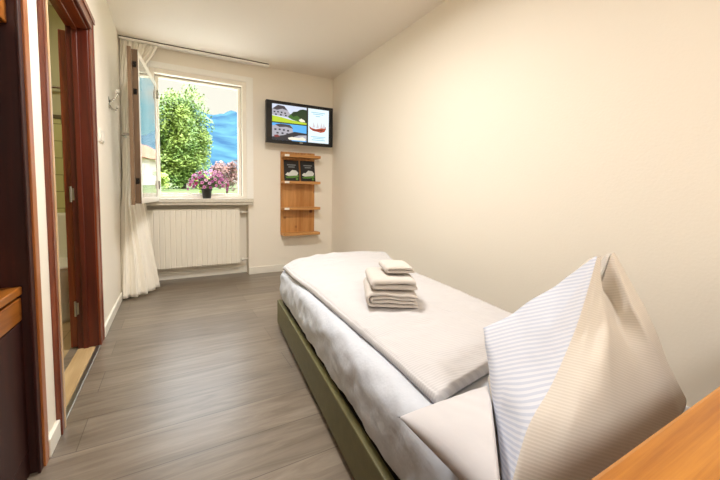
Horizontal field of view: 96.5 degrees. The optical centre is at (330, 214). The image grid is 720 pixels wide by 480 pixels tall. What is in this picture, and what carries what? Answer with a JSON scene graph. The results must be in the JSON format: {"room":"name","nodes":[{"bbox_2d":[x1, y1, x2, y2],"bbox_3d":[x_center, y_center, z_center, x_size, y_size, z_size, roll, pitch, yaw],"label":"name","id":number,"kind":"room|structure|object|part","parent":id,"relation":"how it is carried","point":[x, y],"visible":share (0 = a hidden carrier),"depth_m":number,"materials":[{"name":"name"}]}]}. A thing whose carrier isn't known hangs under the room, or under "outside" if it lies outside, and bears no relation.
{"room":"hotel room","nodes":[
{"label":"hotel room","id":0,"kind":"room"},
{"bbox_2d":[48,5,64,114],"bbox_3d":[-2.427,-1.208,2.465,1.085,0.860,0.090,-1,4,-26],"label":"wall","id":1,"kind":"structure","parent":0,"point":[55,22],"depth_m":2.53,"materials":[{"name":"beige paint"}]},
{"bbox_2d":[53,118,64,212],"bbox_3d":[-2.436,-0.010,2.537,1.085,1.540,0.100,-1,4,-26],"label":"tiled wall","id":2,"kind":"structure","parent":0,"point":[57,125],"depth_m":2.58,"materials":[{"name":"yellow tile"}]},
{"bbox_2d":[53,114,60,118],"bbox_3d":[-2.405,-0.775,2.439,1.085,0.030,0.008,-1,4,-26],"label":"trim","id":3,"kind":"structure","parent":2,"relation":"attached to","point":[54,116],"depth_m":2.55,"materials":[{"name":"brown tile"}]},
{"bbox_2d":[27,0,121,434],"bbox_3d":[-0.841,-0.300,0.580,0.150,2.400,5.620,-1,4,-26],"label":"wall","id":4,"kind":"structure","parent":0,"point":[106,39],"depth_m":2.19,"materials":[{"name":"beige paint"}]},
{"bbox_2d":[48,420,60,457],"bbox_3d":[-1.024,0.828,1.185,0.014,0.068,0.115,-1,4,-26],"label":"baseboard","id":5,"kind":"structure","parent":4,"relation":"attached to","point":[54,435],"depth_m":1.18,"materials":[{"name":"white wood"}]},
{"bbox_2d":[36,0,104,434],"bbox_3d":[-1.441,-0.172,1.834,0.165,1.978,1.535,-1,4,-26],"label":"door frame","id":6,"kind":"structure","parent":4,"relation":"in","point":[76,51],"depth_m":1.85,"materials":[{"name":"brown wood"}]},
{"bbox_3d":[-1.047,-0.128,1.195,0.019,1.975,0.038,-1,4,-26],"label":"casing","id":7,"kind":"part","parent":6,"relation":"part of","materials":[{"name":"brown wood"}]},
{"bbox_3d":[-1.230,-1.096,1.527,0.023,0.090,0.893,-1,4,-26],"label":"header casing","id":8,"kind":"part","parent":6,"relation":"part of","materials":[{"name":"brown wood"}]},
{"bbox_3d":[-1.433,-0.181,1.963,0.011,1.975,0.120,-1,4,-26],"label":"casing","id":9,"kind":"part","parent":6,"relation":"part of","materials":[{"name":"brown wood"}]},
{"bbox_2d":[98,128,104,143],"bbox_3d":[-1.523,-0.521,2.133,0.014,0.084,0.160,-1,4,-26],"label":"light switch","id":10,"kind":"object","parent":4,"relation":"attached to","point":[101,135],"visible":1,"depth_m":2.09,"materials":[{"name":"white plastic"}]},
{"bbox_2d":[104,291,122,336],"bbox_3d":[-1.747,0.728,2.641,0.014,0.068,1.256,-1,4,-26],"label":"baseboard","id":11,"kind":"structure","parent":4,"relation":"attached to","point":[111,317],"depth_m":2.37,"materials":[{"name":"white wood"}]},
{"bbox_2d":[108,89,119,110],"bbox_3d":[-1.658,-0.881,2.455,0.077,0.164,0.032,-1,4,-26],"label":"coat hook","id":12,"kind":"object","parent":4,"relation":"attached to","point":[117,91],"visible":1,"depth_m":2.45,"materials":[{"name":"silver metal"}]},
{"bbox_2d":[27,271,354,479],"bbox_3d":[-0.264,0.939,1.047,3.619,0.120,6.090,-1,4,-26],"label":"floor","id":13,"kind":"structure","parent":0,"point":[194,378],"depth_m":1.47,"materials":[{"name":"grey wood"}]},
{"bbox_2d":[0,0,48,479],"bbox_3d":[-0.903,-0.272,0.211,0.610,2.390,1.594,-1,4,-26],"label":"wardrobe","id":14,"kind":"object","parent":13,"relation":"on","point":[24,439],"visible":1,"depth_m":1.01,"materials":[{"name":"brown wood"}]},
{"bbox_3d":[-0.828,-1.008,0.609,0.026,0.900,0.748,-1,4,-26],"label":"door","id":15,"kind":"part","parent":14,"relation":"part of","materials":[{"name":"brown wood"}]},
{"bbox_2d":[0,287,21,308],"bbox_3d":[-0.911,0.296,0.239,0.558,0.027,1.500,-1,4,-26],"label":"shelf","id":16,"kind":"object","parent":14,"relation":"attached to","point":[9,296],"depth_m":0.97,"materials":[{"name":"brown wood"}]},
{"bbox_3d":[-0.912,0.355,0.241,0.555,0.074,1.498,-1,4,-26],"label":"drawer","id":17,"kind":"part","parent":14,"relation":"part of","materials":[{"name":"brown wood"}]},
{"bbox_3d":[-0.677,0.612,0.377,0.018,0.439,1.500,-1,4,-26],"label":"panel","id":18,"kind":"part","parent":14,"relation":"part of","materials":[{"name":"brown wood"}]},
{"bbox_2d":[57,212,69,323],"bbox_3d":[-2.036,0.387,2.404,0.384,0.780,0.532,-1,4,-26],"label":"toilet","id":19,"kind":"object","parent":13,"relation":"on","point":[61,218],"visible":0.1,"depth_m":2.33,"materials":[{"name":"white ceramic"}]},
{"bbox_3d":[-2.018,0.363,2.368,0.384,0.029,0.453,-1,4,-26],"label":"seat","id":20,"kind":"part","parent":19,"relation":"part of","materials":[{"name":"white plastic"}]},
{"bbox_3d":[-2.020,0.579,2.381,0.364,0.400,0.430,-1,4,-26],"label":"bowl","id":21,"kind":"part","parent":19,"relation":"part of","materials":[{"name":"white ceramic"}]},
{"bbox_2d":[277,299,399,479],"bbox_3d":[0.347,0.761,1.462,0.800,0.192,2.050,-1,4,-20],"label":"bed","id":22,"kind":"object","parent":13,"relation":"on","point":[363,458],"visible":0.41,"depth_m":1.19,"materials":[{"name":"green wood"}]},
{"bbox_2d":[280,270,689,479],"bbox_3d":[0.321,0.551,1.439,0.734,0.234,2.010,-1,4,-20],"label":"mattress","id":23,"kind":"object","parent":22,"relation":"on","point":[379,393],"visible":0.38,"depth_m":0.97,"materials":[{"name":"grey fabric"}]},
{"bbox_2d":[283,251,511,403],"bbox_3d":[0.347,0.372,1.687,0.856,0.085,1.594,-1,4,-23],"label":"duvet","id":24,"kind":"object","parent":23,"relation":"on","point":[438,345],"visible":0.76,"depth_m":1.23,"materials":[{"name":"white fabric"}]},
{"bbox_2d":[363,276,418,307],"bbox_3d":[0.262,0.340,1.448,0.214,0.065,0.295,1,4,4],"label":"bath towel","id":25,"kind":"object","parent":24,"relation":"on","point":[374,298],"visible":0.59,"depth_m":1.31,"materials":[{"name":"beige fabric"}]},
{"bbox_2d":[365,267,416,289],"bbox_3d":[0.265,0.281,1.451,0.193,0.048,0.274,1,4,1],"label":"bath towel","id":26,"kind":"object","parent":25,"relation":"on","point":[378,279],"visible":0.91,"depth_m":1.33,"materials":[{"name":"beige fabric"}]},
{"bbox_2d":[379,260,413,272],"bbox_3d":[0.296,0.234,1.456,0.126,0.032,0.164,0,4,-3],"label":"hand towel","id":27,"kind":"object","parent":26,"relation":"on","point":[389,266],"visible":1,"depth_m":1.39,"materials":[{"name":"beige fabric"}]},
{"bbox_2d":[399,386,501,479],"bbox_3d":[0.487,0.427,0.601,0.600,0.114,0.370,-1,4,-23],"label":"pillow","id":28,"kind":"object","parent":23,"relation":"on","point":[460,430],"visible":0.16,"depth_m":0.58,"materials":[{"name":"white fabric"}]},
{"bbox_2d":[483,252,686,479],"bbox_3d":[0.532,0.270,0.715,0.673,0.351,0.323,-1,4,-26],"label":"pillow","id":29,"kind":"object","parent":28,"relation":"on","point":[580,376],"visible":0.98,"depth_m":0.64,"materials":[{"name":"white fabric"}]},
{"bbox_2d":[591,387,719,479],"bbox_3d":[0.844,0.573,0.355,1.905,0.720,0.435,-1,4,-26],"label":"table","id":30,"kind":"object","parent":13,"relation":"on","point":[687,447],"visible":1,"depth_m":0.28,"materials":[{"name":"brown wood"}]},
{"bbox_2d":[146,205,246,273],"bbox_3d":[-1.535,0.287,3.671,1.095,0.820,0.190,-1,4,-26],"label":"wall niche","id":31,"kind":"object","parent":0,"point":[243,249],"visible":0.14,"depth_m":3.69,"materials":[{"name":"beige paint"}]},
{"bbox_2d":[147,208,247,269],"bbox_3d":[-1.431,0.253,3.543,1.018,0.636,0.124,-1,4,-26],"label":"radiator","id":32,"kind":"object","parent":31,"relation":"attached to","point":[180,238],"visible":0.96,"depth_m":3.46,"materials":[{"name":"white metal"}]},
{"bbox_2d":[147,208,239,209],"bbox_3d":[-1.464,-0.059,3.486,0.922,0.006,0.081,-1,4,-26],"label":"grille","id":33,"kind":"object","parent":32,"relation":"attached to","point":[210,208],"depth_m":3.51,"materials":[{"name":"white metal"}]},
{"bbox_2d":[158,266,246,280],"bbox_3d":[-1.494,0.665,3.604,1.095,0.075,0.012,-1,4,-26],"label":"baseboard","id":34,"kind":"structure","parent":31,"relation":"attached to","point":[219,271],"depth_m":3.62,"materials":[{"name":"white wood"}]},
{"bbox_2d":[150,47,247,157],"bbox_3d":[-1.494,-0.907,3.536,1.095,1.580,0.320,-1,4,-26],"label":"window surround","id":35,"kind":"object","parent":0,"point":[162,55],"visible":0.16,"depth_m":3.37,"materials":[{"name":"beige paint"}]},
{"bbox_2d":[122,46,253,204],"bbox_3d":[-1.246,-0.794,3.066,1.182,1.430,0.994,-1,4,-26],"label":"window","id":36,"kind":"structure","parent":35,"relation":"attached to","point":[143,88],"depth_m":3.23,"materials":[{"name":"white paint"}]},
{"bbox_3d":[-1.609,-0.686,2.788,0.066,1.157,0.775,-1,4,-19],"label":"sash","id":37,"kind":"part","parent":36,"relation":"part of","materials":[{"name":"white wood"}]},
{"bbox_3d":[-1.586,-0.686,2.797,0.004,1.075,0.693,-1,4,-19],"label":"glass pane","id":38,"kind":"part","parent":36,"relation":"part of","materials":[{"name":"clear glass"}]},
{"bbox_3d":[-1.402,-0.826,3.472,0.950,1.300,0.125,-1,4,-26],"label":"frame","id":39,"kind":"part","parent":36,"relation":"part of","materials":[{"name":"white wood"}]},
{"bbox_3d":[-1.387,-0.139,3.463,1.083,0.070,0.160,-1,4,-26],"label":"sill","id":40,"kind":"part","parent":36,"relation":"part of","materials":[{"name":"stone"}]},
{"bbox_2d":[187,169,228,198],"bbox_3d":[-1.312,-0.332,3.457,0.434,0.317,0.252,-1,4,-26],"label":"potted flowers","id":41,"kind":"object","parent":36,"relation":"on","point":[204,182],"visible":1,"depth_m":3.42,"materials":[{"name":"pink plant"}]},
{"bbox_3d":[-1.336,-0.227,3.466,0.114,0.106,0.114,-1,4,-26],"label":"pot","id":42,"kind":"part","parent":41,"relation":"part of","materials":[{"name":"grey plastic"}]},
{"bbox_2d":[48,0,445,78],"bbox_3d":[-0.291,-1.590,0.859,3.734,0.150,6.090,-1,4,-26],"label":"ceiling","id":43,"kind":"structure","parent":0,"point":[320,38],"depth_m":2.79,"materials":[{"name":"white paint"}]},
{"bbox_2d":[118,35,268,67],"bbox_3d":[-1.337,-1.669,3.310,1.426,0.026,0.060,-1,4,-26],"label":"rail","id":44,"kind":"object","parent":43,"relation":"attached to","point":[159,45],"visible":1,"depth_m":3.27,"materials":[{"name":"white metal"}]},
{"bbox_2d":[120,39,159,298],"bbox_3d":[-1.759,-0.455,2.966,0.324,2.358,0.422,-1,4,-26],"label":"curtain","id":45,"kind":"object","parent":44,"relation":"hanging from","point":[139,274],"visible":0.66,"depth_m":2.96,"materials":[{"name":"white fabric"}]},
{"bbox_2d":[246,64,332,273],"bbox_3d":[-0.526,-0.519,4.043,1.074,2.400,0.320,-1,4,-26],"label":"wall","id":46,"kind":"structure","parent":0,"point":[265,245],"depth_m":3.82,"materials":[{"name":"beige paint"}]},
{"bbox_2d":[249,264,285,274],"bbox_3d":[-0.464,0.647,3.968,1.074,0.085,0.014,-1,4,-26],"label":"baseboard","id":47,"kind":"structure","parent":46,"relation":"attached to","point":[270,268],"depth_m":3.81,"materials":[{"name":"white wood"}]},
{"bbox_2d":[280,151,320,235],"bbox_3d":[-0.360,-0.252,3.881,0.466,0.999,0.152,-1,4,-26],"label":"wall shelf","id":48,"kind":"object","parent":46,"relation":"attached to","point":[297,208],"visible":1,"depth_m":3.90,"materials":[{"name":"brown wood"}]},
{"bbox_2d":[283,160,299,180],"bbox_3d":[-0.462,-0.526,3.834,0.188,0.252,0.048,-1,4,-26],"label":"leaflet","id":49,"kind":"object","parent":48,"relation":"on","point":[291,167],"visible":0.98,"depth_m":3.83,"materials":[{"name":"black paper"}]},
{"bbox_2d":[285,170,297,175],"bbox_3d":[-0.459,-0.497,3.829,0.164,0.075,0.001,-1,-6,-26],"label":"picture","id":50,"kind":"object","parent":49,"relation":"attached to","point":[292,173],"depth_m":3.83},
{"bbox_2d":[300,161,315,181],"bbox_3d":[-0.275,-0.530,3.927,0.188,0.252,0.048,-1,4,-26],"label":"leaflet","id":51,"kind":"object","parent":48,"relation":"on","point":[307,168],"visible":0.98,"depth_m":3.92,"materials":[{"name":"black paper"}]},
{"bbox_2d":[302,171,313,176],"bbox_3d":[-0.272,-0.501,3.922,0.164,0.075,0.001,-1,-6,-26],"label":"picture","id":52,"kind":"object","parent":51,"relation":"attached to","point":[309,173],"depth_m":3.93},
{"bbox_3d":[-0.389,-1.056,3.842,0.200,0.240,0.095,-1,4,-26],"label":"television mount","id":53,"kind":"object","parent":46,"relation":"attached to","visible":0},
{"bbox_2d":[265,99,332,147],"bbox_3d":[-0.352,-1.056,3.769,0.830,0.470,0.068,-1,4,-26],"label":"television","id":54,"kind":"object","parent":53,"relation":"attached to","point":[285,122],"visible":1,"depth_m":3.72,"materials":[{"name":"black plastic"}]},
{"bbox_2d":[272,122,306,141],"bbox_3d":[-0.466,-0.945,3.685,0.415,0.188,0.001,-1,4,-26],"label":"picture","id":55,"kind":"object","parent":54,"relation":"attached to","point":[281,131],"depth_m":3.68,"materials":[{"name":"multicoloured"}]},
{"bbox_2d":[272,103,306,122],"bbox_3d":[-0.464,-1.149,3.671,0.415,0.197,0.001,-1,4,-26],"label":"picture","id":56,"kind":"object","parent":54,"relation":"on","point":[281,112],"depth_m":3.67,"materials":[{"name":"multicoloured"}]},
{"bbox_2d":[331,0,719,407],"bbox_3d":[1.269,-0.358,1.803,0.150,2.400,5.940,-1,4,-26],"label":"wall","id":57,"kind":"structure","parent":0,"point":[492,149],"depth_m":1.78,"materials":[{"name":"beige paint"}]},
{"label":"outside","id":58,"kind":"structure","parent":0,"visible":0},
{"bbox_2d":[159,106,237,175],"bbox_3d":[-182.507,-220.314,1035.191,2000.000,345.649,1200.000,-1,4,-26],"label":"mountains","id":59,"kind":"structure","parent":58,"point":[224,136],"depth_m":811.54,"materials":[{"name":"blue"}]},
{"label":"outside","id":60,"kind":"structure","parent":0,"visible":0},
{"bbox_2d":[161,181,237,193],"bbox_3d":[-46.152,-9.792,92.790,492.096,8.099,200.000,-1,4,-26],"label":"lawn","id":61,"kind":"structure","parent":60,"point":[170,190],"depth_m":20.52,"materials":[{"name":"green plant"}]},
{"bbox_2d":[161,172,169,189],"bbox_3d":[-10.441,-1.999,19.153,1.547,1.280,1.240,-1,4,-26],"label":"bush","id":62,"kind":"object","parent":61,"relation":"on","point":[164,176],"visible":0.27,"depth_m":19.35,"materials":[{"name":"green plant"}]},
{"bbox_2d":[159,83,214,188],"bbox_3d":[-10.888,-5.650,23.129,4.972,7.828,4.051,-2,5,-39],"label":"tree","id":63,"kind":"object","parent":61,"relation":"on","point":[183,143],"visible":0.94,"depth_m":22.50,"materials":[{"name":"green plant"}]},
{"bbox_2d":[210,159,237,193],"bbox_3d":[-5.365,-1.891,16.466,1.662,1.897,1.292,-1,4,-26],"label":"bush","id":64,"kind":"object","parent":61,"relation":"on","point":[232,180],"visible":0.83,"depth_m":16.34,"materials":[{"name":"pink plant"}]}
]}

